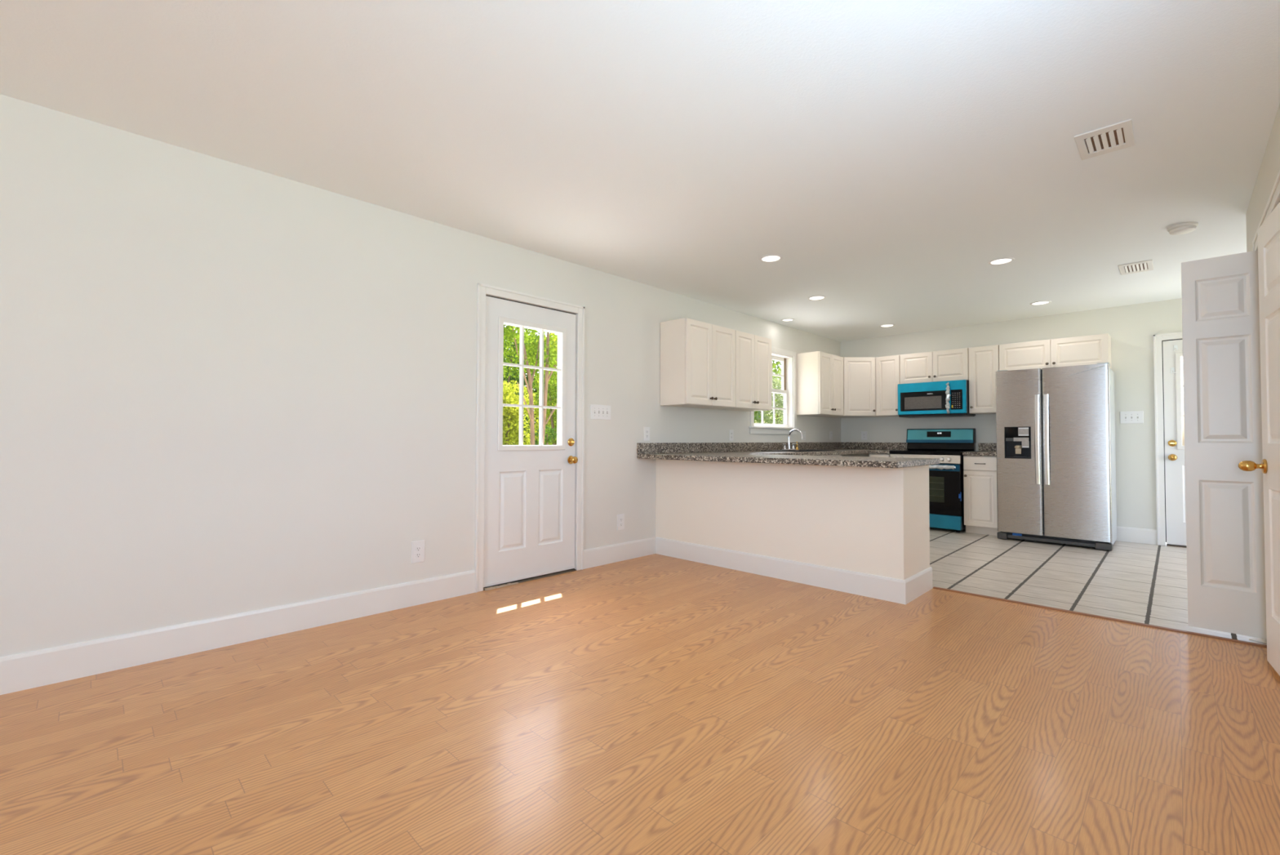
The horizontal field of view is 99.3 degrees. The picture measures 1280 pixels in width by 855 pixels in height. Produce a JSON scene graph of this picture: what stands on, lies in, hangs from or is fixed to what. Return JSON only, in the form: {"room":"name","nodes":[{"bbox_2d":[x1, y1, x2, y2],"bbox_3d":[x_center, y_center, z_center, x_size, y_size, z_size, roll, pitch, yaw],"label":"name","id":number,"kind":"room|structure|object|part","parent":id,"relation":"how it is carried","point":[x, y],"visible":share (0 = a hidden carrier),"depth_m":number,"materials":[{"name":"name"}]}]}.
{"room":"empty living room","nodes":[
{"label":"empty living room","id":0,"kind":"room"},
{"bbox_2d":[0,93,840,656],"bbox_3d":[-1.547,-0.113,3.371,0.130,2.440,12.620,-1,-2,45],"label":"wall","id":1,"kind":"structure","parent":0,"point":[227,388],"depth_m":2.78,"materials":[{"name":"paint"}]},
{"bbox_2d":[0,569,475,694],"bbox_3d":[-3.522,0.980,1.247,0.013,0.150,6.862,-1,-2,45],"label":"baseboard","id":2,"kind":"structure","parent":1,"relation":"attached to","point":[42,667],"depth_m":2.66,"materials":[{"name":"white wood"}]},
{"bbox_2d":[411,539,424,563],"bbox_3d":[-1.392,0.780,3.412,0.009,0.135,0.083,-1,-2,45],"label":"wall outlet","id":3,"kind":"object","parent":1,"relation":"attached to","point":[417,547],"visible":1,"depth_m":3.41,"materials":[{"name":"white plastic"}]},
{"bbox_2d":[415,546,421,551],"bbox_3d":[-1.390,0.760,3.411,0.002,0.033,0.033,-1,-2,45],"label":"socket","id":4,"kind":"object","parent":3,"relation":"attached to","point":[417,548],"depth_m":3.41,"materials":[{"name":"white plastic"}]},
{"bbox_2d":[415,551,421,557],"bbox_3d":[-1.390,0.800,3.410,0.002,0.033,0.033,-1,-2,45],"label":"socket","id":5,"kind":"object","parent":3,"relation":"attached to","point":[418,554],"depth_m":3.41,"materials":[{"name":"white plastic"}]},
{"bbox_2d":[474,282,584,592],"bbox_3d":[-0.830,0.072,4.079,0.151,2.105,0.939,-1,-2,45],"label":"door frame","id":6,"kind":"structure","parent":1,"relation":"attached to","point":[482,290],"depth_m":3.91,"materials":[{"name":"white wood"}]},
{"bbox_2d":[483,294,577,586],"bbox_3d":[-0.794,0.094,4.042,0.122,2.025,0.817,-1,-2,45],"label":"door","id":7,"kind":"structure","parent":1,"relation":"in","point":[529,490],"depth_m":4.01,"materials":[{"name":"white wood"}]},
{"bbox_3d":[-0.811,-0.305,4.070,0.068,0.952,0.596,-1,-2,45],"label":"glass frame","id":8,"kind":"part","parent":7,"relation":"part of","materials":[{"name":"clear glass"}]},
{"bbox_2d":[502,325,561,444],"bbox_3d":[-0.811,-0.305,4.070,0.032,0.884,0.528,-1,-2,45],"label":"grille","id":9,"kind":"object","parent":7,"relation":"attached to","point":[541,328],"depth_m":4.12,"materials":[{"name":"white wood"}]},
{"bbox_3d":[-0.524,0.255,4.272,0.066,0.066,0.066,-1,-2,45],"label":"knob","id":10,"kind":"part","parent":7,"relation":"part of","materials":[{"name":"gold metal"}]},
{"bbox_2d":[590,404,610,419],"bbox_3d":[-0.332,-0.126,4.497,0.018,0.119,0.215,-1,-2,45],"label":"switch plate","id":11,"kind":"object","parent":1,"relation":"attached to","point":[597,411],"visible":1,"depth_m":4.49,"materials":[{"name":"white plastic"}]},
{"bbox_2d":[583,537,655,568],"bbox_3d":[-0.162,1.065,4.650,0.013,0.150,0.852,-1,-2,45],"label":"baseboard","id":12,"kind":"structure","parent":1,"relation":"attached to","point":[598,556],"depth_m":4.62,"materials":[{"name":"white wood"}]},
{"bbox_2d":[617,513,624,530],"bbox_3d":[-0.163,0.810,4.657,0.009,0.135,0.083,-1,-2,45],"label":"wall outlet","id":13,"kind":"object","parent":1,"relation":"attached to","point":[620,517],"visible":1,"depth_m":4.65,"materials":[{"name":"white plastic"}]},
{"bbox_2d":[643,426,649,440],"bbox_3d":[0.062,0.058,4.899,0.009,0.125,0.078,-1,-2,45],"label":"wall outlet","id":14,"kind":"object","parent":1,"relation":"attached to","point":[646,429],"visible":1,"depth_m":4.89,"materials":[{"name":"white plastic"}]},
{"bbox_2d":[660,317,735,408],"bbox_3d":[0.575,-0.584,5.183,0.347,0.770,0.751,-1,-2,45],"label":"upper cabinet","id":15,"kind":"object","parent":1,"relation":"attached to","point":[698,357],"visible":1,"depth_m":4.99,"materials":[{"name":"white wood"}]},
{"bbox_3d":[0.538,-0.589,4.956,0.019,0.762,0.372,-1,-2,45],"label":"door","id":16,"kind":"part","parent":15,"relation":"part of","materials":[{"name":"white wood"}]},
{"bbox_3d":[0.801,-0.582,5.222,0.019,0.762,0.372,-1,-2,45],"label":"door","id":17,"kind":"part","parent":15,"relation":"part of","materials":[{"name":"white wood"}]},
{"bbox_2d":[728,429,733,440],"bbox_3d":[0.980,0.084,5.829,0.009,0.118,0.076,-1,-2,45],"label":"wall outlet","id":18,"kind":"object","parent":1,"relation":"attached to","point":[731,431],"visible":1,"depth_m":5.82,"materials":[{"name":"white plastic"}]},
{"bbox_2d":[714,329,771,411],"bbox_3d":[1.076,-0.571,5.691,0.347,0.770,0.671,-1,-2,45],"label":"upper cabinet","id":19,"kind":"object","parent":1,"relation":"attached to","point":[753,352],"visible":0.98,"depth_m":5.57,"materials":[{"name":"white wood"}]},
{"bbox_3d":[1.054,-0.576,5.478,0.019,0.762,0.332,-1,-2,45],"label":"door","id":20,"kind":"part","parent":19,"relation":"part of","materials":[{"name":"white wood"}]},
{"bbox_3d":[1.289,-0.570,5.716,0.019,0.762,0.332,-1,-2,45],"label":"door","id":21,"kind":"part","parent":19,"relation":"part of","materials":[{"name":"white wood"}]},
{"bbox_2d":[636,442,907,453],"bbox_3d":[1.735,0.216,5.958,0.895,0.098,4.113,-1,-2,45],"label":"backsplash","id":22,"kind":"structure","parent":1,"relation":"attached to","point":[642,447],"depth_m":5.99,"materials":[{"name":"stone"}]},
{"bbox_2d":[748,346,799,434],"bbox_3d":[1.560,-0.436,6.496,0.168,1.032,1.064,-1,-2,45],"label":"window","id":23,"kind":"structure","parent":1,"relation":"in","point":[788,367],"depth_m":6.78,"materials":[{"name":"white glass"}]},
{"bbox_3d":[1.538,-0.236,6.513,0.034,0.466,0.872,-1,-2,45],"label":"sash","id":24,"kind":"part","parent":23,"relation":"part of","materials":[{"name":"white wood"}]},
{"bbox_3d":[1.560,0.006,6.485,0.165,0.020,1.064,-1,-2,45],"label":"sill","id":25,"kind":"part","parent":23,"relation":"part of","materials":[{"name":"white wood"}]},
{"bbox_3d":[1.513,-0.653,6.548,0.034,0.448,0.872,-1,-2,45],"label":"sash","id":26,"kind":"part","parent":23,"relation":"part of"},
{"bbox_2d":[636,442,939,467],"bbox_3d":[2.202,0.227,5.496,2.208,0.138,4.113,-1,-2,45],"label":"countertop","id":27,"kind":"structure","parent":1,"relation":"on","point":[748,452],"depth_m":4.93,"materials":[{"name":"stone"}]},
{"bbox_2d":[781,428,803,449],"bbox_3d":[1.768,0.141,6.403,0.242,0.249,0.243,0,-1,0],"label":"faucet","id":28,"kind":"object","parent":27,"relation":"on","point":[793,429],"visible":1,"depth_m":6.40,"materials":[{"name":"silver metal"}]},
{"bbox_3d":[1.815,0.135,6.357,0.199,0.240,0.036,-1,-2,45],"label":"spout","id":29,"kind":"part","parent":28,"relation":"part of","materials":[{"name":"silver metal"}]},
{"bbox_2d":[760,449,835,452],"bbox_3d":[1.819,0.351,6.221,0.465,0.179,0.860,-1,-2,45],"label":"sink","id":30,"kind":"object","parent":27,"relation":"in","point":[796,451],"visible":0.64,"depth_m":6.19,"materials":[{"name":"silver metal"}]},
{"bbox_2d":[800,431,805,439],"bbox_3d":[2.092,0.104,6.955,0.008,0.118,0.118,-1,-2,45],"label":"switch plate","id":31,"kind":"object","parent":1,"relation":"attached to","point":[802,432],"visible":0.83,"depth_m":6.96,"materials":[{"name":"white plastic"}]},
{"bbox_2d":[795,351,844,416],"bbox_3d":[2.321,-0.540,6.952,0.347,0.770,0.660,-1,-2,45],"label":"upper cabinet","id":32,"kind":"object","parent":1,"relation":"attached to","point":[820,375],"visible":1,"depth_m":6.76,"materials":[{"name":"white wood"}]},
{"bbox_3d":[2.300,-0.544,6.740,0.019,0.762,0.326,-1,-2,45],"label":"door","id":33,"kind":"part","parent":32,"relation":"part of","materials":[{"name":"white wood"}]},
{"bbox_3d":[2.531,-0.539,6.974,0.019,0.762,0.326,-1,-2,45],"label":"door","id":34,"kind":"part","parent":32,"relation":"part of","materials":[{"name":"white wood"}]},
{"bbox_2d":[829,431,832,439],"bbox_3d":[2.640,0.111,7.511,0.008,0.118,0.076,-1,-2,45],"label":"switch plate","id":35,"kind":"object","parent":1,"relation":"attached to","point":[830,432],"visible":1,"depth_m":7.51,"materials":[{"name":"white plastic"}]},
{"bbox_2d":[0,0,1279,342],"bbox_3d":[0.105,-1.416,1.703,4.800,0.100,12.720,-1,-2,45],"label":"ceiling","id":36,"kind":"structure","parent":0,"point":[889,152],"depth_m":2.38,"materials":[{"name":"white paint"}]},
{"bbox_2d":[759,254,782,262],"bbox_3d":[1.012,-1.304,4.202,0.176,0.006,0.176,-1,-2,45],"label":"recessed light","id":37,"kind":"object","parent":36,"relation":"in","point":[767,258],"visible":1,"depth_m":4.20,"materials":[{"name":"white plastic"}]},
{"bbox_2d":[781,318,794,321],"bbox_3d":[1.724,-1.255,6.350,0.150,0.006,0.150,-1,-2,45],"label":"recessed light","id":38,"kind":"object","parent":36,"relation":"in","point":[784,319],"visible":1,"depth_m":6.34,"materials":[{"name":"white plastic"}]},
{"bbox_2d":[807,295,826,300],"bbox_3d":[1.745,-1.276,5.365,0.176,0.006,0.176,-1,-2,45],"label":"recessed light","id":39,"kind":"object","parent":36,"relation":"in","point":[814,297],"visible":1,"depth_m":5.35,"materials":[{"name":"white plastic"}]},
{"bbox_2d":[879,324,894,327],"bbox_3d":[3.021,-1.244,6.648,0.176,0.006,0.176,-1,-2,45],"label":"recessed light","id":40,"kind":"object","parent":36,"relation":"in","point":[882,325],"visible":1,"depth_m":6.64,"materials":[{"name":"white plastic"}]},
{"bbox_2d":[987,257,1014,265],"bbox_3d":[2.824,-1.298,4.252,0.176,0.006,0.176,-1,-2,45],"label":"recessed light","id":41,"kind":"object","parent":36,"relation":"in","point":[1005,260],"visible":1,"depth_m":4.24,"materials":[{"name":"white plastic"}]},
{"bbox_2d":[1030,300,1051,305],"bbox_3d":[4.077,-1.266,5.537,0.176,0.006,0.176,-1,-2,45],"label":"recessed light","id":42,"kind":"object","parent":36,"relation":"in","point":[1042,302],"visible":1,"depth_m":5.52,"materials":[{"name":"white plastic"}]},
{"bbox_2d":[1074,119,1135,159],"bbox_3d":[2.171,-1.336,2.539,0.198,0.010,0.291,-1,-2,45],"label":"ceiling vent","id":43,"kind":"object","parent":36,"relation":"in","point":[1111,138],"visible":1,"depth_m":2.53,"materials":[{"name":"metal"}]},
{"bbox_2d":[1118,259,1153,275],"bbox_3d":[4.009,-1.290,4.395,0.200,0.010,0.340,-1,-2,45],"label":"ceiling vent","id":44,"kind":"object","parent":36,"relation":"in","point":[1145,265],"visible":1,"depth_m":4.38,"materials":[{"name":"metal"}]},
{"bbox_2d":[1167,222,1198,235],"bbox_3d":[3.543,-1.293,3.551,0.144,0.042,0.144,-1,-2,45],"label":"smoke detector","id":45,"kind":"object","parent":36,"relation":"attached to","point":[1187,227],"visible":1,"depth_m":3.52,"materials":[{"name":"plastic"}]},
{"bbox_2d":[0,527,1279,854],"bbox_3d":[0.098,1.114,1.647,4.800,0.080,12.720,-1,-2,45],"label":"floor","id":46,"kind":"structure","parent":0,"point":[655,704],"depth_m":1.96,"materials":[{"name":"brown wood"}]},
{"bbox_2d":[484,582,518,590],"bbox_3d":[-0.970,1.112,3.819,0.022,0.014,0.261,-1,-2,45],"label":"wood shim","id":47,"kind":"object","parent":46,"relation":"on","point":[513,583],"visible":1,"depth_m":3.80,"materials":[{"name":"brown wood"}]},
{"bbox_2d":[483,568,576,590],"bbox_3d":[-0.836,1.118,4.059,0.142,0.014,0.803,-1,-2,45],"label":"threshold","id":48,"kind":"object","parent":46,"relation":"on","point":[571,569],"visible":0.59,"depth_m":4.05,"materials":[{"name":"wood"}]},
{"bbox_2d":[869,453,889,457],"bbox_3d":[3.167,0.767,6.945,0.253,0.866,0.630,-1,-2,45],"label":"base cabinet","id":49,"kind":"object","parent":46,"relation":"on","point":[870,455],"visible":0.06,"depth_m":6.75,"materials":[{"name":"white wood"}]},
{"bbox_2d":[889,428,975,532],"bbox_3d":[3.516,0.601,6.545,0.768,1.182,0.735,-1,-2,45],"label":"stove","id":50,"kind":"object","parent":46,"relation":"on","point":[946,498],"visible":0.62,"depth_m":6.24,"materials":[{"name":"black metal"}]},
{"bbox_3d":[3.323,0.368,6.357,0.760,0.098,0.051,-1,-2,45],"label":"control panel","id":51,"kind":"part","parent":50,"relation":"part of","materials":[{"name":"metal"}]},
{"bbox_2d":[889,449,974,455],"bbox_3d":[3.524,0.301,6.562,0.764,0.043,0.620,-1,-2,45],"label":"cooktop","id":52,"kind":"object","parent":50,"relation":"in","point":[895,452],"depth_m":6.37,"materials":[{"name":"black glass"}]},
{"bbox_3d":[3.319,0.707,6.347,0.756,0.571,0.056,-1,-2,45],"label":"oven door","id":53,"kind":"part","parent":50,"relation":"part of","materials":[{"name":"black glass"}]},
{"bbox_3d":[3.320,1.075,6.340,0.756,0.153,0.056,-1,-2,45],"label":"drawer","id":54,"kind":"part","parent":50,"relation":"part of","materials":[{"name":"blue metal"}]},
{"bbox_2d":[963,455,999,535],"bbox_3d":[3.942,0.752,6.181,0.333,0.866,0.630,-1,-2,45],"label":"base cabinet","id":55,"kind":"object","parent":46,"relation":"on","point":[980,472],"visible":0.83,"depth_m":5.98,"materials":[{"name":"white wood"}]},
{"bbox_2d":[962,442,996,456],"bbox_3d":[3.958,0.247,6.204,0.343,0.138,0.638,-1,-2,45],"label":"countertop","id":56,"kind":"structure","parent":55,"relation":"on","point":[984,449],"depth_m":6.40,"materials":[{"name":"stone"}]},
{"bbox_3d":[3.749,0.398,5.992,0.327,0.148,0.019,-1,-2,45],"label":"drawer","id":57,"kind":"part","parent":55,"relation":"part of","materials":[{"name":"white wood"}]},
{"bbox_3d":[3.748,0.785,5.984,0.327,0.607,0.019,-1,-2,45],"label":"door","id":58,"kind":"part","parent":55,"relation":"part of","materials":[{"name":"white wood"}]},
{"bbox_2d":[995,362,1116,550],"bbox_3d":[4.322,0.280,5.659,0.917,1.772,0.776,-1,-2,45],"label":"refrigerator","id":59,"kind":"object","parent":46,"relation":"on","point":[1055,426],"visible":1,"depth_m":5.39,"materials":[{"name":"metal"}]},
{"bbox_3d":[3.926,0.246,5.633,0.388,1.683,0.070,-1,-2,45],"label":"freezer door","id":60,"kind":"part","parent":59,"relation":"part of","materials":[{"name":"metal"}]},
{"bbox_3d":[4.005,0.119,5.481,0.040,0.900,0.072,-1,-2,45],"label":"handle","id":61,"kind":"part","parent":59,"relation":"part of","materials":[{"name":"metal"}]},
{"bbox_3d":[4.058,0.118,5.428,0.040,0.900,0.072,-1,-2,45],"label":"handle","id":62,"kind":"part","parent":59,"relation":"part of","materials":[{"name":"metal"}]},
{"bbox_3d":[4.090,1.130,5.429,0.703,0.033,0.018,-1,-2,45],"label":"rail","id":63,"kind":"part","parent":59,"relation":"part of","materials":[{"name":"grey plastic"}]},
{"bbox_3d":[4.255,0.240,5.308,0.513,1.683,0.070,-1,-2,45],"label":"fridge door","id":64,"kind":"part","parent":59,"relation":"part of","materials":[{"name":"metal"}]},
{"bbox_2d":[933,586,1266,647],"bbox_3d":[2.654,1.112,3.242,1.653,0.009,0.040,-1,-2,45],"label":"trim","id":65,"kind":"structure","parent":46,"relation":"on","point":[934,587],"depth_m":3.14,"materials":[{"name":"brown wood"}]},
{"bbox_2d":[1166,543,1186,547],"bbox_3d":[5.547,1.160,5.146,0.810,0.014,0.142,-1,-2,45],"label":"threshold","id":66,"kind":"object","parent":46,"relation":"on","point":[1167,544],"visible":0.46,"depth_m":5.34,"materials":[{"name":"metal"}]},
{"bbox_2d":[1248,638,1266,643],"bbox_3d":[3.173,1.094,2.777,0.084,0.009,0.028,-1,-2,45],"label":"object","id":67,"kind":"object","parent":46,"relation":"on","point":[1249,638],"visible":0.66,"depth_m":2.78,"materials":[{"name":"white"}]},
{"bbox_2d":[655,458,929,579],"bbox_3d":[1.089,0.704,4.399,2.157,0.868,0.511,-1,-2,45],"label":"wall","id":68,"kind":"structure","parent":0,"point":[869,520],"depth_m":3.94,"materials":[{"name":"paint"}]},
{"bbox_2d":[655,537,932,604],"bbox_3d":[1.096,1.062,4.379,2.157,0.150,0.531,-1,-2,45],"label":"baseboard","id":69,"kind":"structure","parent":68,"relation":"attached to","point":[879,587],"depth_m":3.91,"materials":[{"name":"white wood"}]},
{"bbox_2d":[840,297,1182,529],"bbox_3d":[4.544,-0.034,6.175,4.600,2.440,0.130,-1,-2,45],"label":"wall","id":70,"kind":"structure","parent":0,"point":[1131,329],"depth_m":5.68,"materials":[{"name":"paint"}]},
{"bbox_2d":[825,356,882,417],"bbox_3d":[2.866,-0.530,7.313,0.620,0.770,0.619,-1,-2,45],"label":"upper cabinet","id":71,"kind":"object","parent":70,"relation":"attached to","point":[859,372],"visible":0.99,"depth_m":7.09,"materials":[{"name":"white wood"}]},
{"bbox_3d":[2.864,-0.535,7.097,0.413,0.762,0.019,0,-1,-1],"label":"door","id":72,"kind":"part","parent":71,"relation":"part of","materials":[{"name":"white wood"}]},
{"bbox_2d":[861,431,866,439],"bbox_3d":[3.094,0.114,7.506,0.080,0.120,0.009,-1,-2,45],"label":"wall outlet","id":73,"kind":"object","parent":70,"relation":"attached to","point":[864,433],"visible":1,"depth_m":7.50,"materials":[{"name":"white plastic"}]},
{"bbox_2d":[875,355,900,416],"bbox_3d":[3.281,-0.534,7.093,0.299,0.770,0.347,-1,-2,45],"label":"upper cabinet","id":74,"kind":"object","parent":70,"relation":"attached to","point":[887,367],"visible":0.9,"depth_m":6.99,"materials":[{"name":"white wood"}]},
{"bbox_2d":[899,347,968,383],"bbox_3d":[3.662,-0.736,6.722,0.763,0.380,0.347,-1,-2,45],"label":"upper cabinet","id":75,"kind":"object","parent":70,"relation":"attached to","point":[949,364],"visible":0.92,"depth_m":6.60,"materials":[{"name":"white wood"}]},
{"bbox_3d":[3.432,-0.736,6.760,0.378,0.372,0.019,-1,-2,45],"label":"door","id":76,"kind":"part","parent":75,"relation":"part of","materials":[{"name":"white wood"}]},
{"bbox_2d":[897,379,975,417],"bbox_3d":[3.616,-0.339,6.665,0.757,0.413,0.478,-1,-2,45],"label":"microwave","id":77,"kind":"object","parent":75,"relation":"attached to","point":[947,398],"visible":0.98,"depth_m":6.51,"materials":[{"name":"blue metal"}]},
{"bbox_3d":[3.432,-0.321,6.597,0.520,0.233,0.004,-1,-2,45],"label":"door","id":78,"kind":"part","parent":77,"relation":"part of","materials":[{"name":"black glass"}]},
{"bbox_3d":[3.692,-0.326,6.340,0.120,0.233,0.004,-1,-2,45],"label":"control panel","id":79,"kind":"part","parent":77,"relation":"part of","materials":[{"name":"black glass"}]},
{"bbox_3d":[3.703,-0.741,6.493,0.378,0.372,0.019,-1,-2,45],"label":"door","id":80,"kind":"part","parent":75,"relation":"part of","materials":[{"name":"white wood"}]},
{"bbox_2d":[968,344,999,413],"bbox_3d":[4.042,-0.548,6.342,0.299,0.770,0.347,-1,-2,45],"label":"upper cabinet","id":81,"kind":"object","parent":70,"relation":"attached to","point":[984,361],"visible":0.88,"depth_m":6.24,"materials":[{"name":"white wood"}]},
{"bbox_2d":[977,442,996,451],"bbox_3d":[4.182,0.233,6.418,0.325,0.098,0.019,-1,-2,45],"label":"backsplash","id":82,"kind":"structure","parent":70,"relation":"attached to","point":[982,446],"depth_m":6.46,"materials":[{"name":"stone"}]},
{"bbox_2d":[999,333,1111,370],"bbox_3d":[4.486,-0.776,5.909,0.939,0.332,0.347,-1,-2,45],"label":"upper cabinet","id":83,"kind":"object","parent":70,"relation":"attached to","point":[1092,348],"visible":0.88,"depth_m":5.77,"materials":[{"name":"white wood"}]},
{"bbox_3d":[4.225,-0.775,5.978,0.466,0.324,0.019,-1,-2,45],"label":"door","id":84,"kind":"part","parent":83,"relation":"part of","materials":[{"name":"white wood"}]},
{"bbox_3d":[4.558,-0.781,5.649,0.466,0.324,0.019,-1,-2,45],"label":"door","id":85,"kind":"part","parent":83,"relation":"part of","materials":[{"name":"white wood"}]},
{"bbox_2d":[1120,410,1143,423],"bbox_3d":[5.044,-0.104,5.579,0.178,0.125,0.018,-1,-2,45],"label":"switch plate","id":86,"kind":"object","parent":70,"relation":"attached to","point":[1136,416],"visible":1,"depth_m":5.58,"materials":[{"name":"white plastic"}]},
{"bbox_2d":[1115,525,1156,544],"bbox_3d":[4.721,1.105,5.871,1.247,0.150,0.013,-1,-2,45],"label":"baseboard","id":87,"kind":"structure","parent":70,"relation":"attached to","point":[1144,535],"depth_m":5.53,"materials":[{"name":"white wood"}]},
{"bbox_2d":[1153,332,1182,545],"bbox_3d":[5.547,0.114,5.166,0.946,2.105,0.151,-1,-2,45],"label":"door frame","id":88,"kind":"structure","parent":70,"relation":"attached to","point":[1157,349],"depth_m":5.42,"materials":[{"name":"white wood"}]},
{"bbox_2d":[1161,338,1186,545],"bbox_3d":[5.516,0.136,5.124,0.838,2.025,0.122,-1,-2,45],"label":"door","id":89,"kind":"structure","parent":70,"relation":"in","point":[1174,450],"depth_m":5.37,"materials":[{"name":"white wood"}]},
{"bbox_3d":[5.242,0.295,5.352,0.066,0.066,0.066,-1,-2,45],"label":"knob","id":90,"kind":"part","parent":89,"relation":"part of","materials":[{"name":"gold metal"}]},
{"bbox_2d":[1170,367,1176,373],"bbox_3d":[5.273,-0.565,5.373,0.022,0.060,0.038,0,-1,10],"label":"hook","id":91,"kind":"object","parent":89,"relation":"attached to","point":[1172,369],"visible":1,"depth_m":5.38,"materials":[{"name":"metal"}]},
{"bbox_2d":[1173,344,1179,351],"bbox_3d":[5.290,-0.785,5.362,0.022,0.060,0.038,0,-1,10],"label":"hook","id":92,"kind":"object","parent":89,"relation":"attached to","point":[1175,348],"visible":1,"depth_m":5.37,"materials":[{"name":"metal"}]},
{"bbox_3d":[5.531,-0.264,5.157,0.638,0.952,0.068,-1,-2,45],"label":"glass frame","id":93,"kind":"part","parent":89,"relation":"part of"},
{"bbox_2d":[1245,103,1279,252],"bbox_3d":[0.273,-0.189,-0.265,0.120,2.440,10.000,-1,-2,45],"label":"wall","id":94,"kind":"structure","parent":0,"point":[1269,168],"depth_m":2.66,"materials":[{"name":"paint"}]},
{"bbox_2d":[1181,250,1266,639],"bbox_3d":[3.135,0.083,2.900,0.327,2.006,0.045,-1,-2,45],"label":"door","id":95,"kind":"structure","parent":94,"relation":"in","point":[1223,417],"depth_m":2.90,"materials":[{"name":"white wood"}]},
{"bbox_2d":[1238,201,1279,675],"bbox_3d":[2.684,0.068,2.315,0.121,2.006,0.620,-1,-2,40],"label":"door","id":96,"kind":"structure","parent":94,"relation":"in","point":[1268,233],"depth_m":2.41,"materials":[{"name":"white wood"}]},
{"bbox_3d":[2.832,0.178,2.517,0.086,0.068,0.068,-1,-2,40],"label":"knob","id":97,"kind":"part","parent":96,"relation":"part of","materials":[{"name":"gold metal"}]},
{"bbox_2d":[1252,169,1279,641],"bbox_3d":[2.843,0.045,2.436,0.021,2.107,1.262,-1,-2,45],"label":"door frame","id":98,"kind":"structure","parent":94,"relation":"attached to","point":[1273,200],"depth_m":2.38,"materials":[{"name":"white wood"}]},
{"label":"outside","id":99,"kind":"structure","parent":0,"visible":0},
{"bbox_3d":[4.553,1.717,16.544,70.000,0.200,70.000,-1,-2,45],"label":"ground","id":100,"kind":"structure","parent":99,"visible":0},
{"bbox_2d":[502,379,537,444],"bbox_3d":[-3.031,0.230,11.554,1.582,2.523,1.513,-1,-2,45],"label":"shrub","id":101,"kind":"object","parent":100,"relation":"on","point":[511,415],"visible":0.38,"depth_m":11.39,"materials":[{"name":"yellow plant"}]},
{"bbox_2d":[502,326,547,444],"bbox_3d":[-4.830,-1.061,17.961,3.839,5.831,3.195,1,-2,-34],"label":"tree","id":102,"kind":"object","parent":100,"relation":"on","point":[508,380],"visible":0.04,"depth_m":18.11,"materials":[{"name":"green plant"}]},
{"bbox_2d":[502,324,557,444],"bbox_3d":[-1.857,-0.757,9.499,2.297,4.400,2.820,-1,-2,45],"label":"tree","id":103,"kind":"object","parent":100,"relation":"on","point":[509,333],"visible":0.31,"depth_m":9.48,"materials":[{"name":"green plant"}]},
{"bbox_2d":[502,328,557,444],"bbox_3d":[-5.271,-1.545,26.095,6.467,6.916,5.418,1,-1,-29],"label":"tree","id":104,"kind":"object","parent":100,"relation":"on","point":[536,337],"visible":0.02,"depth_m":25.01,"materials":[{"name":"green plant"}]},
{"bbox_2d":[523,332,557,444],"bbox_3d":[-2.374,-0.649,15.869,2.119,4.486,1.995,-1,-2,45],"label":"tree","id":105,"kind":"object","parent":100,"relation":"on","point":[555,338],"visible":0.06,"depth_m":15.63,"materials":[{"name":"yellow plant"}]},
{"bbox_2d":[532,370,557,444],"bbox_3d":[-1.861,0.072,12.706,1.356,2.914,1.528,0,-1,26],"label":"tree","id":106,"kind":"object","parent":100,"relation":"on","point":[549,395],"visible":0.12,"depth_m":12.58,"materials":[{"name":"green plant"}]},
{"bbox_2d":[536,425,556,444],"bbox_3d":[-1.818,0.722,11.243,0.729,1.567,1.018,-1,-2,45],"label":"shrub","id":107,"kind":"object","parent":100,"relation":"on","point":[548,428],"visible":0.02,"depth_m":11.19,"materials":[{"name":"green plant"}]},
{"bbox_2d":[754,369,783,423],"bbox_3d":[3.600,-0.257,15.266,2.428,3.703,2.677,-1,-2,45],"label":"tree","id":108,"kind":"object","parent":100,"relation":"on","point":[770,420],"visible":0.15,"depth_m":14.62,"materials":[{"name":"green plant"}]},
{"bbox_2d":[754,360,783,424],"bbox_3d":[5.191,-0.683,20.568,3.036,4.803,3.680,-1,-2,45],"label":"tree","id":109,"kind":"object","parent":100,"relation":"on","point":[773,362],"visible":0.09,"depth_m":20.09,"materials":[{"name":"green plant"}]},
{"bbox_2d":[754,360,783,422],"bbox_3d":[6.044,-2.384,27.374,5.921,9.956,6.684,-1,-2,45],"label":"tree","id":110,"kind":"object","parent":100,"relation":"on","point":[777,366],"visible":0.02,"depth_m":27.23,"materials":[{"name":"green plant"}]}
]}

